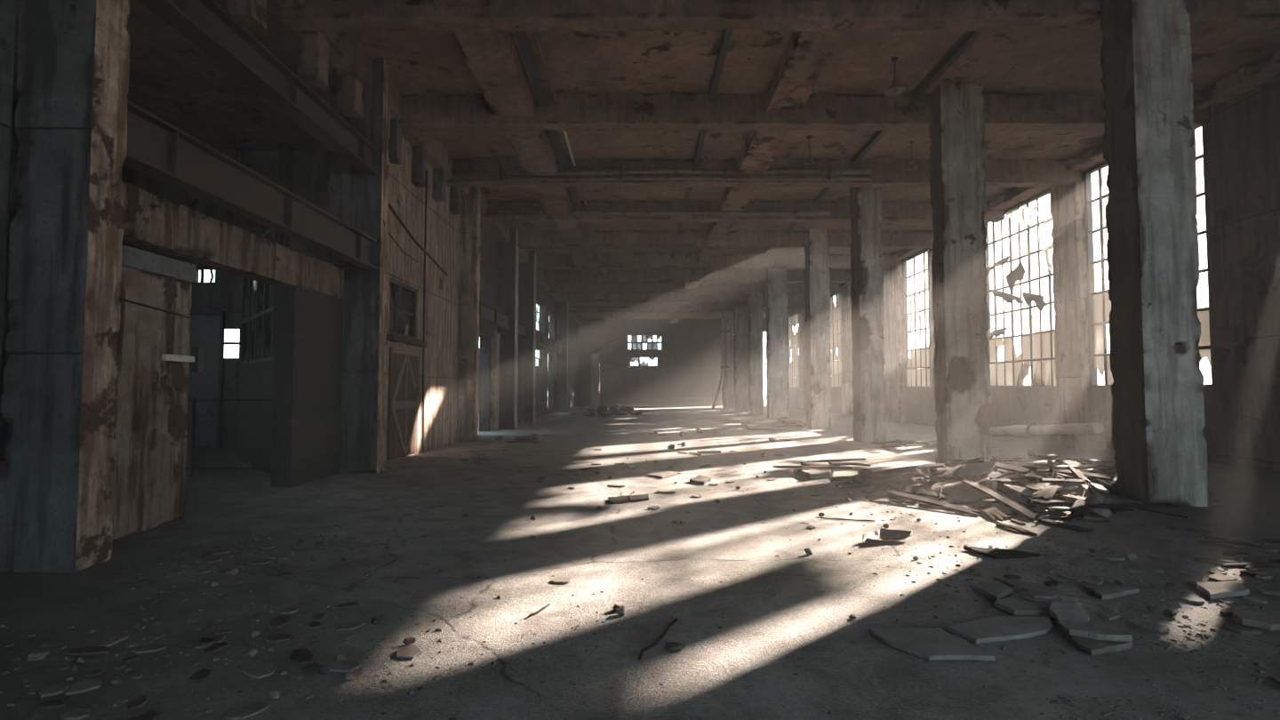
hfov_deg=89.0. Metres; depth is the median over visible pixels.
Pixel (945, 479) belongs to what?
stick
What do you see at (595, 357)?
lean to
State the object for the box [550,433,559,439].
chunk
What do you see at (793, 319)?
window
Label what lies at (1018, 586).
plaster slab
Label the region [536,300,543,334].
window
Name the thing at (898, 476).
board
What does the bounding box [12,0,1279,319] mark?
ceiling
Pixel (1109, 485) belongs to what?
board
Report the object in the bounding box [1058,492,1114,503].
board
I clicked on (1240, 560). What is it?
chip
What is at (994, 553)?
board
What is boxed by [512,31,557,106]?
rail
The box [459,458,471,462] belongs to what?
plaster slab
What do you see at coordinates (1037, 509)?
sheet
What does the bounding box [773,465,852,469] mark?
board
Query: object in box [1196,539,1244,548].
splinter
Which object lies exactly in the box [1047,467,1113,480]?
board
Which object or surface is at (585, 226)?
rail
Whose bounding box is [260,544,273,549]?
flake
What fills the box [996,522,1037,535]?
splinter
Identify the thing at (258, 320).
wall
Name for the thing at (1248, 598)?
flake
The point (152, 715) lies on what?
flake
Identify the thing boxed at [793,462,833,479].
concrete block
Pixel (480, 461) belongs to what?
plaster slab
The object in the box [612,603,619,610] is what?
chip
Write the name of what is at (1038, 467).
board
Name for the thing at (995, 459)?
board
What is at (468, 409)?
pillar
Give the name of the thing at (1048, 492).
board
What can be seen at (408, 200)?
wall
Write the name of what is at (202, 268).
window
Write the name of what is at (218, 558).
flake
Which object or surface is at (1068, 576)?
flake
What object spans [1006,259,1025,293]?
scrap
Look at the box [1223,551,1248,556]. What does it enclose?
flake
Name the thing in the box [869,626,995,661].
plaster slab
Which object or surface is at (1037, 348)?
window
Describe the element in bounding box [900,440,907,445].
chunk
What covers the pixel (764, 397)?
ground
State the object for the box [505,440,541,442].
board
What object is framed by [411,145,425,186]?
stub
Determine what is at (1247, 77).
lintel
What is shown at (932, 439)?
board
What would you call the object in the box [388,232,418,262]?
loose cable
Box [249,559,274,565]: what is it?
flake
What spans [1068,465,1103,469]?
board
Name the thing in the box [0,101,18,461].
wall
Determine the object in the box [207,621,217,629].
chip
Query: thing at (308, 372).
wall
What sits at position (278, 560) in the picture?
chip
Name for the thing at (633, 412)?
boulder
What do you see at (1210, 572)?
flake
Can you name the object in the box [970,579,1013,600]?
plaster slab
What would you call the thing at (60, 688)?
flake
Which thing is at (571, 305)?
roof beam
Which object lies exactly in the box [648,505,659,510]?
flake
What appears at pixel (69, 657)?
chip
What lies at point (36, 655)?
chip
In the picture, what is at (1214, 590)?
plaster slab
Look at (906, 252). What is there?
lintel
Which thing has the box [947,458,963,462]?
board
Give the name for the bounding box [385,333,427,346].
trim
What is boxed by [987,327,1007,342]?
scrap
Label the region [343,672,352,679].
chip
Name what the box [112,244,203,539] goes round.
sliding door
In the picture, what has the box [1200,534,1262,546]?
splinter
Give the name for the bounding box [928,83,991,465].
pillar
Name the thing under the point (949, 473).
board
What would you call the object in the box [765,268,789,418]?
pillar
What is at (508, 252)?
pillar
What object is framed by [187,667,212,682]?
flake
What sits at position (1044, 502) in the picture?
board
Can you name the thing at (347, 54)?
beam
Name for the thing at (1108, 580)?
chip
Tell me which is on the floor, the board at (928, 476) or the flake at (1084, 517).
the flake at (1084, 517)
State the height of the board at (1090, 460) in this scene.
0.123 m
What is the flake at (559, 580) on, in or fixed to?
on the floor
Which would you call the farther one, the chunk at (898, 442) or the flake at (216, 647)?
the chunk at (898, 442)
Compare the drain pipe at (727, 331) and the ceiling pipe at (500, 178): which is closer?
the ceiling pipe at (500, 178)
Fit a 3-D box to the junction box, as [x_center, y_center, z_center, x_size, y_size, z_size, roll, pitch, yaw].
[11.514,-1.591,12.831,0.150,2.602,0.604,0,-3,0]
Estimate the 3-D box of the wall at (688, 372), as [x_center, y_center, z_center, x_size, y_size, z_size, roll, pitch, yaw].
[3.045,0.203,56.245,17.390,7.500,0.400,0,-3,0]
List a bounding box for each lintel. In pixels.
[9,152,343,298]
[788,248,924,315]
[988,48,1279,209]
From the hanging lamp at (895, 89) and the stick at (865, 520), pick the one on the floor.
the stick at (865, 520)
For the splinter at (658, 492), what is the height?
0.025 m
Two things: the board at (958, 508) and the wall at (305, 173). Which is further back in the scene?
the wall at (305, 173)
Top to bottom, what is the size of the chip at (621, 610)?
0.050 m
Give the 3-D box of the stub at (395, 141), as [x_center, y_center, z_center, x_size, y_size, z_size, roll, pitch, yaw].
[-5.007,-4.447,13.257,0.228,0.847,0.310,0,-3,0]
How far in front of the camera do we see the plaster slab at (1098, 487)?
8.54 m
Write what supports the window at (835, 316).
in the wall at (1242, 413)
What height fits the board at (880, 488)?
0.192 m
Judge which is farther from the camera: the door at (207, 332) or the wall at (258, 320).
the door at (207, 332)
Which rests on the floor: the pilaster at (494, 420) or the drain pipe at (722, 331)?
the drain pipe at (722, 331)
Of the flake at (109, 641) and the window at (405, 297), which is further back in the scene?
the window at (405, 297)
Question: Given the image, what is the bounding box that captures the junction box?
[1210,214,1245,345]
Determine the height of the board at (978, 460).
0.236 m
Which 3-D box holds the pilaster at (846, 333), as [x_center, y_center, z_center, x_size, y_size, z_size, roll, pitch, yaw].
[11.489,-0.501,36.207,0.234,7.169,1.312,0,-3,0]
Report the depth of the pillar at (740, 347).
43.46 m
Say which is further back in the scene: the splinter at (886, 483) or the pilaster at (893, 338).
the pilaster at (893, 338)
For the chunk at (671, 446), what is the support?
on the floor
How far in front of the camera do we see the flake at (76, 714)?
2.96 m
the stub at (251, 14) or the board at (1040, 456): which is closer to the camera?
the stub at (251, 14)
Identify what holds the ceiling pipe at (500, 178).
attached to the roof beam at (885, 172)
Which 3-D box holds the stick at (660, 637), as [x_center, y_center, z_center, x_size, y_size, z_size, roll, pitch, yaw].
[0.117,1.658,3.893,0.051,0.022,0.663,-1,-3,24]
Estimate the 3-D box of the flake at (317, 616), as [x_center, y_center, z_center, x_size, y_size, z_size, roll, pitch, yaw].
[-2.108,1.679,4.267,0.072,0.011,0.112,1,-3,-16]
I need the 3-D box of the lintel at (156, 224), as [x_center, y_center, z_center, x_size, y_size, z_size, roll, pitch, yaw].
[-5.475,-1.469,8.748,0.372,0.560,5.807,0,-3,0]
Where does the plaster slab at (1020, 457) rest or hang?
on the floor
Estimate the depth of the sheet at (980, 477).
8.67 m
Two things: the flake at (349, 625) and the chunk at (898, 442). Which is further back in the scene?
the chunk at (898, 442)
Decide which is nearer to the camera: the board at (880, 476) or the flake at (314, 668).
the flake at (314, 668)
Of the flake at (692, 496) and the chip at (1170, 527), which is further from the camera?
the flake at (692, 496)
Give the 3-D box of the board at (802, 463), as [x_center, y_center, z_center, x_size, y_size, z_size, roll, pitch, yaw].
[3.171,1.853,11.506,0.704,0.052,0.177,-1,-3,25]
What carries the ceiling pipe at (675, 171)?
attached to the roof beam at (885, 172)
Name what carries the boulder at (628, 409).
on the floor
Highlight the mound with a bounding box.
[869,466,1160,513]
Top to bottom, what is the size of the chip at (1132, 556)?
0.050 m
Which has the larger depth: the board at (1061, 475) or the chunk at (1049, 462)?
the chunk at (1049, 462)
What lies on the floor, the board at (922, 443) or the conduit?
the board at (922, 443)
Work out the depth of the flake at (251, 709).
3.00 m
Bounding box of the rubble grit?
[0,430,1279,719]
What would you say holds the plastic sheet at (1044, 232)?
hanging from the window at (1037, 348)
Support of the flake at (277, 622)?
on the floor
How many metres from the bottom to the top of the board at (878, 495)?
0.130 m
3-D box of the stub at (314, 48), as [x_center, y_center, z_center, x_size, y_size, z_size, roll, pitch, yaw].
[-5.051,-4.635,10.081,0.310,0.753,0.351,0,-3,0]
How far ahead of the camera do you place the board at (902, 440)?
17.55 m
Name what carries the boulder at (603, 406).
on the floor
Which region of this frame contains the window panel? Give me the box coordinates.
[1192,129,1196,160]
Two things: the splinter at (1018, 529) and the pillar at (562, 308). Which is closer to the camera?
the splinter at (1018, 529)
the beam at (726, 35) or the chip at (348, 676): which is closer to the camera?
the chip at (348, 676)
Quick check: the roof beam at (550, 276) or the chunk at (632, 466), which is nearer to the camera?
the chunk at (632, 466)
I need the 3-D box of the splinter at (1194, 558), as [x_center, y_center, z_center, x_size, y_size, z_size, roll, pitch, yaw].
[4.970,1.734,5.623,0.322,0.021,0.053,-1,-4,26]
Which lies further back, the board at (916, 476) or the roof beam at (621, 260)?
the roof beam at (621, 260)
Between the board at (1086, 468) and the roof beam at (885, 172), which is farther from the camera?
the roof beam at (885, 172)
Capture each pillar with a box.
[0,0,130,572]
[327,57,390,473]
[456,186,480,441]
[496,227,519,429]
[517,250,536,423]
[555,302,567,412]
[721,312,734,407]
[733,307,748,410]
[747,293,763,414]
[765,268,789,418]
[804,229,831,428]
[849,186,886,441]
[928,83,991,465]
[1098,0,1207,506]
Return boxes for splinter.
[607,484,624,487]
[656,490,675,493]
[858,490,872,495]
[881,480,900,487]
[888,498,916,503]
[908,483,924,487]
[918,479,935,488]
[929,476,954,485]
[979,494,1005,499]
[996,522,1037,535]
[1010,519,1025,524]
[1031,471,1055,478]
[1054,491,1077,495]
[1192,557,1239,562]
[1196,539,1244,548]
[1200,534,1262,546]
[1215,562,1276,567]
[1263,538,1279,543]
[1268,559,1279,563]
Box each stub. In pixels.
[226,0,266,30]
[297,31,329,88]
[337,72,363,117]
[388,118,402,164]
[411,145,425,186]
[432,168,445,201]
[449,186,460,214]
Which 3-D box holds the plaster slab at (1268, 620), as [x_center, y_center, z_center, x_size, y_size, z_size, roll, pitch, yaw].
[3.989,1.643,4.136,0.551,0.072,0.305,1,-3,-16]
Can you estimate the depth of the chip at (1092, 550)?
5.94 m
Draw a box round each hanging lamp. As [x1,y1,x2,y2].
[804,136,815,165]
[883,56,906,95]
[906,140,917,170]
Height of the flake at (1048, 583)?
0.015 m
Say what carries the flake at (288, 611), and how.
on the floor
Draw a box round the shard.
[862,529,911,542]
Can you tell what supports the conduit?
attached to the wall at (408, 200)
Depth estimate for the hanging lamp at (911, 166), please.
15.82 m
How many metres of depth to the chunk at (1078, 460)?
12.70 m
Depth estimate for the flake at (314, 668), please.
3.46 m
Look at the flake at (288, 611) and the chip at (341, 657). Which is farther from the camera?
the flake at (288, 611)
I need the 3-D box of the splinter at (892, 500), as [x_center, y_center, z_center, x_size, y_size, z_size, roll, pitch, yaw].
[3.438,1.854,8.547,0.347,0.033,0.070,-2,-3,38]
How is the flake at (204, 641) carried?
on the flake at (218, 638)
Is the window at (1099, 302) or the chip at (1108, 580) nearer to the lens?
the chip at (1108, 580)
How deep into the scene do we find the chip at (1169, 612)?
4.28 m
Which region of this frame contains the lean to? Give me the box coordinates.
[585,334,621,407]
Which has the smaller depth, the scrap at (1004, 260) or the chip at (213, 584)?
the chip at (213, 584)
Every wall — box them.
[0,0,16,375]
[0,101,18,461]
[121,150,400,448]
[236,228,288,475]
[270,284,343,487]
[382,135,459,463]
[478,222,578,431]
[478,355,479,413]
[577,319,766,406]
[788,72,1279,471]
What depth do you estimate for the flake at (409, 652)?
3.67 m
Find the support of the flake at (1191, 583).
on the floor
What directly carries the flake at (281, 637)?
on the floor
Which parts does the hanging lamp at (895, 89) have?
rod, lamp shade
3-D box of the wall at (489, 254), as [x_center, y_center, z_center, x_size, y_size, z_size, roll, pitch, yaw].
[-5.475,-0.619,37.413,0.350,7.500,37.300,0,-3,0]
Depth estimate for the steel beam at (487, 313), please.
21.55 m
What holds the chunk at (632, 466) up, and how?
on the floor
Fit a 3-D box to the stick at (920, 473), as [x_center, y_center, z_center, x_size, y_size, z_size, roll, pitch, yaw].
[4.131,1.613,8.974,0.051,0.028,0.663,1,-3,-28]
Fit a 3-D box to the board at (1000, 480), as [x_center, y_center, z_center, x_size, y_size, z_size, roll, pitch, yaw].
[5.245,1.588,8.531,1.267,0.071,0.146,0,-3,-4]
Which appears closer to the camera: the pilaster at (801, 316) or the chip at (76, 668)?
the chip at (76, 668)
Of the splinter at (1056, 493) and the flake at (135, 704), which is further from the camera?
the splinter at (1056, 493)
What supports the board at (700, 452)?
on the floor
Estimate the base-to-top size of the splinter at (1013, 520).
0.020 m
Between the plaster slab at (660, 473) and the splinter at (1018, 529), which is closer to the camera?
the splinter at (1018, 529)
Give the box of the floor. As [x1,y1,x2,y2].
[0,406,1279,719]
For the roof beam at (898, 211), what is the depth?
20.74 m
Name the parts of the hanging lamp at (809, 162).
rod, lamp shade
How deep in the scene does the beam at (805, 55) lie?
12.82 m
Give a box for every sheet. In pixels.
[914,467,946,475]
[925,468,956,473]
[975,472,990,483]
[991,503,1013,511]
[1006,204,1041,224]
[1024,466,1037,470]
[1033,506,1071,514]
[1038,202,1053,271]
[1048,464,1068,469]
[1104,462,1115,468]
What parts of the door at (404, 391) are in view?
rail, rail, handle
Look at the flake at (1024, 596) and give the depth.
4.46 m
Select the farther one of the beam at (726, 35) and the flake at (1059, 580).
the beam at (726, 35)
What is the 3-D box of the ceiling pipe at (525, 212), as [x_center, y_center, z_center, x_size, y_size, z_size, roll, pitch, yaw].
[0.550,-4.652,20.628,10.901,0.175,0.196,0,-3,0]
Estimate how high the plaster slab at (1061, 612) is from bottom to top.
0.093 m
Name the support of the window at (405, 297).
in the wall at (408, 200)
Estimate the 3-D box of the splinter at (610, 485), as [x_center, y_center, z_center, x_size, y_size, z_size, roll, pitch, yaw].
[-0.369,1.920,9.932,0.278,0.024,0.059,-1,-3,16]
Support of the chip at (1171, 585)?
on the floor
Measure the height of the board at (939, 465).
0.312 m
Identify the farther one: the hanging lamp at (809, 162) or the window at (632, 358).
the window at (632, 358)
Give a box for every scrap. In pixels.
[987,256,1010,276]
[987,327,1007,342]
[989,288,1024,304]
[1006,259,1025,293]
[1022,291,1047,311]
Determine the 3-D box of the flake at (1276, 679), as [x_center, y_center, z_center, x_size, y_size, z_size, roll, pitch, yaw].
[3.287,1.636,3.304,0.101,0.014,0.111,-2,-3,32]
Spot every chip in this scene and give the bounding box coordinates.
[27,649,48,661]
[63,655,72,660]
[71,662,80,672]
[77,656,85,663]
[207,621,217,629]
[210,582,218,586]
[225,568,238,575]
[233,564,243,568]
[248,648,257,656]
[250,630,260,637]
[269,690,279,698]
[274,558,282,564]
[318,665,329,674]
[336,654,348,660]
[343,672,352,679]
[370,616,383,623]
[402,636,415,644]
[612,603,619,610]
[616,605,625,614]
[803,548,813,554]
[848,614,855,618]
[1054,595,1065,600]
[1088,548,1095,552]
[1104,578,1111,583]
[1113,578,1123,584]
[1123,553,1136,559]
[1146,604,1153,612]
[1154,568,1163,573]
[1162,609,1176,616]
[1164,582,1176,589]
[1168,526,1176,529]
[1233,557,1243,562]
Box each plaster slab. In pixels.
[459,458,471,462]
[474,459,489,463]
[478,456,492,459]
[494,456,505,458]
[523,435,535,438]
[647,468,677,478]
[689,474,711,484]
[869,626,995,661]
[888,444,902,447]
[916,440,930,443]
[946,615,1055,644]
[958,461,996,477]
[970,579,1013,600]
[992,576,1079,602]
[994,591,1080,615]
[1001,456,1029,458]
[1003,484,1037,496]
[1036,504,1070,511]
[1044,482,1078,491]
[1048,601,1089,623]
[1055,456,1073,461]
[1056,622,1132,641]
[1057,464,1079,467]
[1063,460,1085,467]
[1072,630,1132,655]
[1080,580,1139,599]
[1089,482,1110,494]
[1196,580,1249,599]
[1232,607,1279,631]
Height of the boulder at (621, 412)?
0.336 m
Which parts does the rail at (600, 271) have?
rail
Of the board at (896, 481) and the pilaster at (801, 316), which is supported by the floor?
the board at (896, 481)
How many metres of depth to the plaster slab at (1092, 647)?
3.71 m
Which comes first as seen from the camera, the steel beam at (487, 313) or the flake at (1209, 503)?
the flake at (1209, 503)
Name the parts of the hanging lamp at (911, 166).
rod, lamp shade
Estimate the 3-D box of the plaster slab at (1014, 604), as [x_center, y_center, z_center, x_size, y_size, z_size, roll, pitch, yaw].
[2.680,1.667,4.427,0.525,0.049,0.359,2,-3,-34]
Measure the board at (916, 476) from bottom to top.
0.103 m
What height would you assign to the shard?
0.089 m
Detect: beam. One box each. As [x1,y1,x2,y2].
[123,99,376,268]
[137,0,379,175]
[268,0,583,325]
[277,0,1279,31]
[398,93,1209,131]
[432,0,615,324]
[444,159,1083,187]
[479,300,511,329]
[480,200,1004,223]
[518,230,933,248]
[518,320,529,338]
[536,253,895,269]
[536,269,851,283]
[536,331,563,353]
[546,282,843,293]
[555,293,804,302]
[568,302,805,308]
[568,308,801,312]
[656,28,733,320]
[669,30,847,323]
[704,31,983,320]
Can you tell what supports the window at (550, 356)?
in the wall at (489, 254)
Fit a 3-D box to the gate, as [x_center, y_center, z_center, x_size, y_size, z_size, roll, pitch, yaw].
[-7.350,1.317,11.253,2.360,1.350,0.060,0,-3,0]
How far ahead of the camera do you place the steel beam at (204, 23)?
8.28 m
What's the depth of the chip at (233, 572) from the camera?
5.21 m
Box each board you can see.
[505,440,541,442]
[514,438,537,443]
[608,493,648,503]
[696,450,720,453]
[741,420,803,430]
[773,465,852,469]
[800,462,839,465]
[811,457,865,462]
[828,461,871,466]
[828,474,893,481]
[836,479,904,488]
[864,490,906,501]
[867,463,946,476]
[869,477,902,492]
[877,476,899,480]
[881,465,920,476]
[886,440,915,443]
[886,489,980,516]
[892,485,949,499]
[904,442,927,446]
[907,439,936,443]
[911,471,923,481]
[918,498,999,507]
[924,475,945,479]
[936,464,966,480]
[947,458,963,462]
[947,497,1005,506]
[954,456,988,466]
[961,480,1037,520]
[963,545,1039,559]
[976,504,1008,521]
[983,459,1031,474]
[988,470,1015,479]
[992,456,1023,462]
[994,478,1086,484]
[996,488,1033,507]
[997,482,1040,499]
[1001,462,1065,465]
[1005,509,1035,519]
[1008,464,1047,469]
[1018,472,1042,480]
[1024,485,1039,491]
[1029,456,1046,459]
[1030,499,1073,505]
[1032,470,1048,472]
[1033,518,1094,532]
[1036,484,1062,499]
[1037,455,1095,460]
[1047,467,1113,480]
[1049,465,1117,494]
[1055,472,1078,479]
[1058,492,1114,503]
[1059,512,1085,521]
[1068,465,1091,483]
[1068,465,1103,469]
[1068,498,1090,518]
[1072,460,1106,463]
[1078,462,1105,465]
[1082,467,1112,472]
[1085,459,1115,462]
[1087,477,1127,495]
[1094,503,1179,507]
[1101,507,1133,513]
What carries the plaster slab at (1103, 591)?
on the floor
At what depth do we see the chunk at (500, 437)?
18.81 m
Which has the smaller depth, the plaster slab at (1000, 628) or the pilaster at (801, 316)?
the plaster slab at (1000, 628)
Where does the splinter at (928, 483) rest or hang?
on the mound
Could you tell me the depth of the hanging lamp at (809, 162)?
15.50 m
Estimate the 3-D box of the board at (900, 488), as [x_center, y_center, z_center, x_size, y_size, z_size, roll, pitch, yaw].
[3.710,1.749,8.623,0.679,0.109,0.156,-2,-3,35]
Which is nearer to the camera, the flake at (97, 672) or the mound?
the flake at (97, 672)
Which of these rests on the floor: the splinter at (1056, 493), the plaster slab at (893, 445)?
the plaster slab at (893, 445)
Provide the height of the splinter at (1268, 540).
0.023 m
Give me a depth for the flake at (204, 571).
5.29 m
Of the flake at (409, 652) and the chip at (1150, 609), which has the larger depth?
the chip at (1150, 609)
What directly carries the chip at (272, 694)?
on the floor
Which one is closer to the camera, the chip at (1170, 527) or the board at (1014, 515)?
the chip at (1170, 527)
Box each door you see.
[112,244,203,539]
[186,312,224,449]
[387,345,420,460]
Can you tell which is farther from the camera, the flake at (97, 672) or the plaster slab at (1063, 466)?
the plaster slab at (1063, 466)
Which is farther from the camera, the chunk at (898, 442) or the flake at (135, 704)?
the chunk at (898, 442)
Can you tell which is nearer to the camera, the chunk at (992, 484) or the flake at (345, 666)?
the flake at (345, 666)
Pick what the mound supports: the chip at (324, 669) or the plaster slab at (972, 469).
the plaster slab at (972, 469)
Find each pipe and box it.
[422,170,427,450]
[450,175,871,182]
[452,167,871,175]
[485,209,830,215]
[711,319,725,408]
[725,319,729,408]
[989,422,1103,436]
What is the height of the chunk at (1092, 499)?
0.183 m
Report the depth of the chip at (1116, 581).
4.83 m
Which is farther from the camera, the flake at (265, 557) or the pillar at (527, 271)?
the pillar at (527, 271)
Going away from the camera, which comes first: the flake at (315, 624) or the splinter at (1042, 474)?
the flake at (315, 624)
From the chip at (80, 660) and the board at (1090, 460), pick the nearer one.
the chip at (80, 660)
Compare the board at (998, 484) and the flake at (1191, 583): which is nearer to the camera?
the flake at (1191, 583)
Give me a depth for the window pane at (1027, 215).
19.28 m
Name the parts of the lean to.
post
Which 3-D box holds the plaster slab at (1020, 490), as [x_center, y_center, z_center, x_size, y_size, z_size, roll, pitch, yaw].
[4.743,1.621,8.106,0.247,0.110,0.356,1,-3,-18]
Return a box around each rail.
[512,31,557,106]
[548,129,575,169]
[568,186,587,208]
[581,222,595,237]
[590,248,602,260]
[597,269,607,275]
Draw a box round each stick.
[527,603,549,617]
[638,618,677,660]
[820,516,875,521]
[920,472,961,480]
[938,479,946,500]
[1035,514,1048,519]
[1137,507,1187,518]
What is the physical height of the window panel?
0.873 m
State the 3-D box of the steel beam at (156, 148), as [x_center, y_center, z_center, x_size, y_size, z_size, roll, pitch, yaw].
[-4.840,-2.019,8.781,0.240,0.520,5.820,0,-3,0]
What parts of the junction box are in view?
lid, casing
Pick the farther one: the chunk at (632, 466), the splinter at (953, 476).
the chunk at (632, 466)
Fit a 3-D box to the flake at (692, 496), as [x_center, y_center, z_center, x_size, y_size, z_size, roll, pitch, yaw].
[0.772,1.880,8.986,0.167,0.022,0.109,-2,-3,38]
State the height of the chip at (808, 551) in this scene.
0.056 m
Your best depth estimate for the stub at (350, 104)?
11.22 m
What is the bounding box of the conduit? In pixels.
[388,201,447,275]
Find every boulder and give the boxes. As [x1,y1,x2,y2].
[584,410,595,416]
[599,404,607,411]
[599,409,612,415]
[608,404,620,415]
[617,408,627,415]
[624,406,633,413]
[629,410,638,414]
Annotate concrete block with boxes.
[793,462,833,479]
[1072,434,1106,451]
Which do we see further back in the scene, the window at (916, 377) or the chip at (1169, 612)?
the window at (916, 377)
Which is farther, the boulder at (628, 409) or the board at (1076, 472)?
the boulder at (628, 409)
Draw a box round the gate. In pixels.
[185,397,272,475]
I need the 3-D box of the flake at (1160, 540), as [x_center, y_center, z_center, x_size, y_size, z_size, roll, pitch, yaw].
[5.121,1.768,6.357,0.141,0.015,0.146,-1,-3,30]
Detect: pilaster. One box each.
[489,330,500,431]
[798,308,806,409]
[840,285,853,415]
[882,260,904,423]
[1050,172,1091,445]
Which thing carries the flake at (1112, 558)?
on the floor
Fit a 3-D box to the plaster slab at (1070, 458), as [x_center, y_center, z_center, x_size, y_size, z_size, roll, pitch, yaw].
[8.706,2.030,13.349,0.457,0.104,0.299,2,-3,-36]
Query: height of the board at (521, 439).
0.111 m
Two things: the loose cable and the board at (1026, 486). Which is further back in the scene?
the loose cable
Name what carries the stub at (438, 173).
attached to the wall at (408, 200)
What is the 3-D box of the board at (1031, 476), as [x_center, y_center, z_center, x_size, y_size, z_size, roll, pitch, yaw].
[5.165,1.526,8.772,0.179,0.102,0.703,0,-3,10]
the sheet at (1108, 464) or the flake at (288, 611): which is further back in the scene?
the sheet at (1108, 464)
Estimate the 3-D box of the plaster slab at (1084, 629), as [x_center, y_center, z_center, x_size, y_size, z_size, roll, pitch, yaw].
[2.677,1.602,3.845,0.300,0.065,0.249,-1,-3,14]
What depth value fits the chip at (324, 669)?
3.41 m
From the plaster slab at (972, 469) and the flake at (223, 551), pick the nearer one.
the flake at (223, 551)
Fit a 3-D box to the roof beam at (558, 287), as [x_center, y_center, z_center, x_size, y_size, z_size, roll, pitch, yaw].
[3.172,-4.088,36.772,16.854,0.632,0.434,0,-3,0]
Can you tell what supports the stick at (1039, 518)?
on the board at (1044, 520)
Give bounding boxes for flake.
[38,683,69,697]
[38,699,63,709]
[59,707,91,719]
[63,645,109,655]
[66,677,101,695]
[86,668,103,676]
[91,635,127,647]
[121,656,138,663]
[127,695,147,710]
[128,710,159,719]
[131,642,167,653]
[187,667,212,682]
[192,568,210,574]
[196,635,224,648]
[198,637,214,645]
[199,550,214,558]
[203,641,229,655]
[206,556,221,563]
[212,549,229,554]
[214,568,239,575]
[224,703,271,719]
[243,664,276,679]
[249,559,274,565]
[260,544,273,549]
[264,557,287,559]
[266,633,293,642]
[268,615,291,628]
[277,571,292,575]
[279,608,298,615]
[288,648,312,664]
[300,663,322,673]
[308,621,321,628]
[311,612,325,620]
[327,659,359,672]
[332,621,364,631]
[333,601,358,609]
[395,644,422,658]
[551,576,570,583]
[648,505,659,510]
[664,641,685,651]
[671,520,680,522]
[691,495,701,497]
[806,525,815,528]
[824,501,835,504]
[960,505,977,510]
[1003,574,1021,579]
[1020,592,1047,601]
[1027,591,1058,599]
[1044,581,1058,586]
[1047,576,1071,584]
[1056,572,1075,578]
[1080,516,1102,519]
[1100,612,1119,620]
[1105,555,1124,560]
[1122,568,1143,573]
[1125,618,1169,632]
[1155,538,1175,543]
[1176,596,1204,603]
[1179,568,1193,575]
[1185,581,1196,586]
[1208,502,1223,505]
[1208,569,1227,575]
[1208,573,1236,582]
[1219,607,1232,615]
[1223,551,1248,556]
[1223,624,1261,634]
[1240,569,1265,574]
[1240,595,1267,603]
[1245,565,1257,569]
[1254,574,1271,579]
[1256,546,1278,551]
[1263,589,1279,597]
[1273,675,1279,683]
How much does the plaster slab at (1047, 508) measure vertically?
0.045 m
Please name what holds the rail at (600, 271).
attached to the ceiling
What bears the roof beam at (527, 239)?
attached to the ceiling
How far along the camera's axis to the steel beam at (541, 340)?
34.79 m
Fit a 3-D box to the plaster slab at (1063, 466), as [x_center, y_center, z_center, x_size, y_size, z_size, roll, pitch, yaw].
[8.043,2.014,12.287,0.411,0.044,0.301,0,-3,-4]
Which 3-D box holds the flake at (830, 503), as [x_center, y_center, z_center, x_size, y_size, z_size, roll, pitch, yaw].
[2.482,1.858,8.458,0.128,0.020,0.128,-1,-3,35]
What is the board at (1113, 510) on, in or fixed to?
on the floor
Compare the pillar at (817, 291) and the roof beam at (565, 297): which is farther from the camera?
the roof beam at (565, 297)
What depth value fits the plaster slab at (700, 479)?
10.36 m
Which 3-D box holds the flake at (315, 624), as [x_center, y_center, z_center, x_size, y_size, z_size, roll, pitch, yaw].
[-2.054,1.673,4.117,0.072,0.011,0.112,2,-3,-38]
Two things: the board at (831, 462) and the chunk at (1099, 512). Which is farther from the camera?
the board at (831, 462)
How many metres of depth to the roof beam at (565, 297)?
40.29 m
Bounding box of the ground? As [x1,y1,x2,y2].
[763,396,767,406]
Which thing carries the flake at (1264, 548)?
on the floor
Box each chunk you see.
[496,435,503,439]
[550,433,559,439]
[628,463,636,469]
[667,443,674,449]
[696,428,703,432]
[760,451,768,457]
[768,437,775,441]
[852,473,868,481]
[857,467,871,474]
[895,439,902,444]
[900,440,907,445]
[984,479,997,491]
[1027,450,1037,456]
[1043,454,1056,459]
[1047,459,1053,466]
[1076,458,1085,465]
[1084,493,1103,506]
[1088,507,1111,518]
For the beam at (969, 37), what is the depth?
12.70 m
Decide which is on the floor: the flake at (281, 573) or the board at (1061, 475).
the flake at (281, 573)
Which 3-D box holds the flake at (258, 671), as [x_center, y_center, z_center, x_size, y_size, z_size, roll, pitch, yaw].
[-2.009,1.642,3.448,0.184,0.014,0.131,-2,-3,38]
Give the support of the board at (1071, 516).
on the floor
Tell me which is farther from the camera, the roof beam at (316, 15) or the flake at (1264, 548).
the roof beam at (316, 15)
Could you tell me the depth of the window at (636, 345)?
56.22 m
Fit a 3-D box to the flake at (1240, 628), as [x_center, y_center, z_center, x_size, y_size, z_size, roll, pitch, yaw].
[3.724,1.663,4.029,0.203,0.021,0.121,1,-2,7]
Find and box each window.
[191,266,216,284]
[224,326,240,359]
[389,278,416,338]
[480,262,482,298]
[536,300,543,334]
[536,347,543,367]
[547,352,552,409]
[548,312,553,340]
[626,334,662,350]
[629,355,658,367]
[787,312,799,388]
[829,293,841,388]
[903,248,930,388]
[984,188,1055,388]
[1084,124,1215,387]
[1274,211,1279,276]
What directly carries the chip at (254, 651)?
on the floor
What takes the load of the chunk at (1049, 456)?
on the floor
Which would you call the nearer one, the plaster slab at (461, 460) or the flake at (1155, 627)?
the flake at (1155, 627)
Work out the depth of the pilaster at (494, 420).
23.17 m

